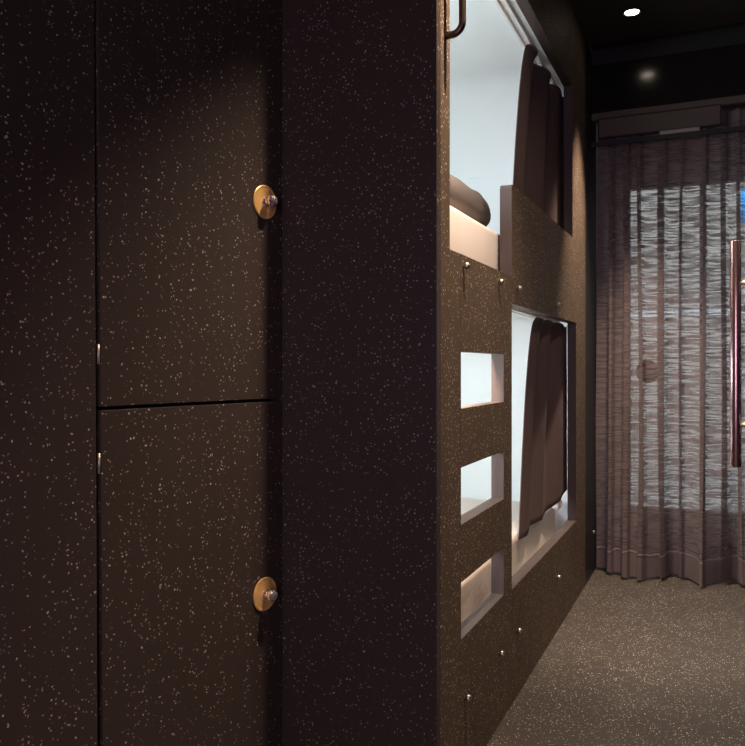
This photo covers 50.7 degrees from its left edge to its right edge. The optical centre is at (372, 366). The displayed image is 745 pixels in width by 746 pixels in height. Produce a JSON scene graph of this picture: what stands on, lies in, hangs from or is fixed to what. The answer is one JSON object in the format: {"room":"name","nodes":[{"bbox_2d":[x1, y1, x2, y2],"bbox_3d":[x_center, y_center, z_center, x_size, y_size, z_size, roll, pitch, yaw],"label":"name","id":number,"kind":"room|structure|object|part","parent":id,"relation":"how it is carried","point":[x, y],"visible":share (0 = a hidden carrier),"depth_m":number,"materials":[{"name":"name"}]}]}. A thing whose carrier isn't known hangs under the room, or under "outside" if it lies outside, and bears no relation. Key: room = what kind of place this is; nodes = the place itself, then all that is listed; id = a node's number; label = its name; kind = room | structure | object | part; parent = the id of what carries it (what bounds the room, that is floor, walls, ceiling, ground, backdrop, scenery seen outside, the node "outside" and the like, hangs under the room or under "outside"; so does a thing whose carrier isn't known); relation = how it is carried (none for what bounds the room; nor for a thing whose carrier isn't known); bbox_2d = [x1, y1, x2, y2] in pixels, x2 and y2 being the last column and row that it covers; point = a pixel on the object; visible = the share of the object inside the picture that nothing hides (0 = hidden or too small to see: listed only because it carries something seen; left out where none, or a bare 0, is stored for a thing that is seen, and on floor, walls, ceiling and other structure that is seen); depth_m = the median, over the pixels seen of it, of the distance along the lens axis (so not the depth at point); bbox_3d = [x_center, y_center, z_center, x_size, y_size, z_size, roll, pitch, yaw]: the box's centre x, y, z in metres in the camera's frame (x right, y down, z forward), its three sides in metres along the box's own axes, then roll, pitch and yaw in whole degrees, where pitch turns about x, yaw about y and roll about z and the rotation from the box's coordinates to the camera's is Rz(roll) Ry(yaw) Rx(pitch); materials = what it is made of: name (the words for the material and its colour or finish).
{"room":"dormitory","nodes":[
{"label":"dormitory","id":0,"kind":"room"},
{"bbox_2d":[0,0,97,745],"bbox_3d":[-1.968,-0.277,0.389,1.586,2.774,3.370,0,0,24],"label":"wall","id":1,"kind":"structure","parent":0,"point":[48,543],"depth_m":1.51,"materials":[{"name":"brown laminate"}]},
{"bbox_2d":[487,566,744,745],"bbox_3d":[-0.065,1.141,1.477,4.438,0.062,6.650,0,0,24],"label":"floor","id":2,"kind":"structure","parent":0,"point":[652,661],"depth_m":2.87,"materials":[{"name":"carpet"}]},
{"bbox_2d":[94,0,280,745],"bbox_3d":[-0.656,-0.271,1.951,0.721,2.738,0.560,0,0,24],"label":"tall cabinet","id":3,"kind":"object","parent":2,"relation":"on","point":[187,93],"visible":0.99,"depth_m":1.81,"materials":[{"name":"brown laminate"}]},
{"bbox_3d":[-0.413,-0.773,1.843,0.026,1.709,0.567,0,0,35],"label":"door","id":4,"kind":"part","parent":3,"relation":"part of","materials":[{"name":"brown laminate"}]},
{"bbox_3d":[-0.409,0.581,1.848,0.026,0.983,0.555,0,0,35],"label":"door","id":5,"kind":"part","parent":3,"relation":"part of","materials":[{"name":"brown laminate"}]},
{"bbox_3d":[-0.275,0.581,2.013,0.004,0.086,0.086,0,0,35],"label":"knob plate","id":6,"kind":"part","parent":3,"relation":"part of","materials":[{"name":"gold metal"}]},
{"bbox_3d":[-0.275,-0.422,2.013,0.004,0.086,0.086,0,0,35],"label":"knob plate","id":7,"kind":"part","parent":3,"relation":"part of","materials":[{"name":"gold metal"}]},
{"bbox_3d":[-0.259,0.581,2.002,0.035,0.029,0.028,0,0,35],"label":"knob","id":8,"kind":"part","parent":3,"relation":"part of","materials":[{"name":"metal"}]},
{"bbox_3d":[-0.259,-0.422,2.002,0.035,0.029,0.028,0,0,35],"label":"knob","id":9,"kind":"part","parent":3,"relation":"part of","materials":[{"name":"metal"}]},
{"bbox_2d":[271,0,595,745],"bbox_3d":[0.150,-0.276,3.364,1.304,2.772,2.676,0,0,24],"label":"bunk bed","id":10,"kind":"object","parent":2,"relation":"on","point":[404,354],"visible":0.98,"depth_m":2.03,"materials":[{"name":"brown laminate"}]},
{"bbox_3d":[-0.411,-0.276,2.163,1.250,2.772,0.028,0,0,24],"label":"panel","id":11,"kind":"part","parent":10,"relation":"part of","materials":[{"name":"brown laminate"}]},
{"bbox_3d":[0.205,-1.056,1.942,0.054,0.486,0.018,0,0,24],"label":"grab rail","id":12,"kind":"part","parent":10,"relation":"part of","materials":[{"name":"brown metal"}]},
{"bbox_2d":[450,206,499,270],"bbox_3d":[0.017,-0.368,3.117,1.131,0.174,2.005,0,0,24],"label":"mattress","id":13,"kind":"object","parent":10,"relation":"on","point":[470,238],"visible":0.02,"depth_m":2.37,"materials":[{"name":"fabric"}]},
{"bbox_2d":[450,174,490,226],"bbox_3d":[0.160,-0.538,2.526,0.300,0.155,0.900,0,0,24],"label":"pillow","id":14,"kind":"object","parent":13,"relation":"on","point":[468,201],"visible":0.11,"depth_m":2.50,"materials":[{"name":"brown fabric"}]},
{"bbox_3d":[0.326,0.405,2.335,0.041,1.408,0.555,0,0,24],"label":"ladder panel","id":15,"kind":"part","parent":10,"relation":"part of","materials":[{"name":"brown laminate"}]},
{"bbox_2d":[461,498,554,622],"bbox_3d":[-0.007,0.756,3.127,1.079,0.182,2.005,0,0,24],"label":"mattress","id":16,"kind":"object","parent":10,"relation":"on","point":[475,588],"visible":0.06,"depth_m":3.15,"materials":[{"name":"fabric"}]},
{"bbox_2d":[552,500,562,509],"bbox_3d":[0.879,0.653,3.739,0.038,0.044,0.112,0,0,24],"label":"folded cloth","id":17,"kind":"object","parent":16,"relation":"on","point":[557,506],"visible":0.56,"depth_m":3.70,"materials":[{"name":"white fabric"}]},
{"bbox_3d":[0.605,-0.276,2.966,0.041,2.772,2.261,0,0,24],"label":"panel","id":18,"kind":"part","parent":10,"relation":"part of","materials":[{"name":"brown laminate"}]},
{"bbox_3d":[0.433,-0.284,4.059,1.156,2.738,0.025,0,0,24],"label":"foot panel","id":19,"kind":"part","parent":10,"relation":"part of","materials":[{"name":"brown laminate"}]},
{"bbox_2d":[513,44,563,228],"bbox_3d":[0.709,-0.884,3.353,0.050,0.849,0.989,0,0,25],"label":"privacy curtain","id":20,"kind":"object","parent":10,"relation":"hanging from","point":[538,170],"visible":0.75,"depth_m":3.35,"materials":[{"name":"brown fabric"}]},
{"bbox_2d":[518,317,566,539],"bbox_3d":[0.732,0.224,3.404,0.050,0.867,0.906,0,0,25],"label":"privacy curtain","id":21,"kind":"object","parent":10,"relation":"hanging from","point":[543,483],"visible":1,"depth_m":3.41,"materials":[{"name":"brown fabric"}]},
{"bbox_3d":[1.141,-0.276,4.178,0.041,2.772,0.386,0,0,24],"label":"corner post","id":22,"kind":"part","parent":10,"relation":"part of","materials":[{"name":"brown laminate"}]},
{"bbox_2d":[569,0,744,46],"bbox_3d":[-0.155,-1.696,1.271,4.438,0.062,6.200,0,0,24],"label":"ceiling","id":23,"kind":"structure","parent":0,"point":[601,22],"depth_m":3.73,"materials":[{"name":"black paint"}]},
{"bbox_2d":[621,7,642,16],"bbox_3d":[1.216,-1.662,3.685,0.100,0.006,0.100,0,0,24],"label":"recessed light","id":24,"kind":"object","parent":23,"relation":"in","point":[633,11],"visible":1,"depth_m":3.68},
{"bbox_2d":[596,104,744,565],"bbox_3d":[1.255,-0.309,4.461,4.438,2.838,0.125,0,0,24],"label":"wall","id":25,"kind":"structure","parent":0,"point":[742,106],"depth_m":4.39,"materials":[{"name":"brown paint"}]},
{"bbox_2d":[730,240,744,467],"bbox_3d":[1.045,-0.209,2.135,0.140,2.612,0.750,0,0,24],"label":"door handle","id":26,"kind":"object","parent":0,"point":[736,282],"depth_m":1.93,"materials":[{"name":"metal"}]},
{"bbox_3d":[1.993,-0.309,0.567,0.062,2.838,6.650,0,0,24],"label":"wall","id":27,"kind":"structure","parent":0,"visible":0},
{"bbox_2d":[598,104,720,138],"bbox_3d":[1.465,-1.259,4.038,0.596,0.105,0.016,0,0,24],"label":"box","id":28,"kind":"object","parent":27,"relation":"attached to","point":[707,115],"visible":1,"depth_m":4.03,"materials":[{"name":"black paint"}]},
{"bbox_2d":[591,125,744,146],"bbox_3d":[2.159,-1.185,3.722,2.184,0.040,0.016,0,0,24],"label":"rail","id":29,"kind":"object","parent":27,"relation":"attached to","point":[695,131],"visible":1,"depth_m":3.99,"materials":[{"name":"metal"}]},
{"bbox_2d":[596,108,744,586],"bbox_3d":[2.175,-0.098,3.805,2.130,2.397,0.194,0,0,23],"label":"window curtain","id":30,"kind":"object","parent":29,"relation":"hanging from","point":[670,499],"visible":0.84,"depth_m":4.08,"materials":[{"name":"fabric"}]},
{"bbox_2d":[592,95,744,121],"bbox_3d":[2.171,-1.327,3.750,2.186,0.036,0.035,0,0,24],"label":"trim","id":31,"kind":"structure","parent":27,"relation":"attached to","point":[740,99],"depth_m":4.01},
{"bbox_2d":[592,43,744,113],"bbox_3d":[2.172,-1.473,3.752,2.186,0.254,0.031,0,0,24],"label":"beam","id":32,"kind":"structure","parent":27,"relation":"attached to","point":[719,72],"depth_m":4.02,"materials":[{"name":"black paint"}]},
{"bbox_2d":[592,22,744,65],"bbox_3d":[2.172,-1.663,3.753,2.186,0.126,0.029,0,0,24],"label":"trim","id":33,"kind":"structure","parent":27,"relation":"attached to","point":[733,34],"depth_m":4.03,"materials":[{"name":"black paint"}]}
]}

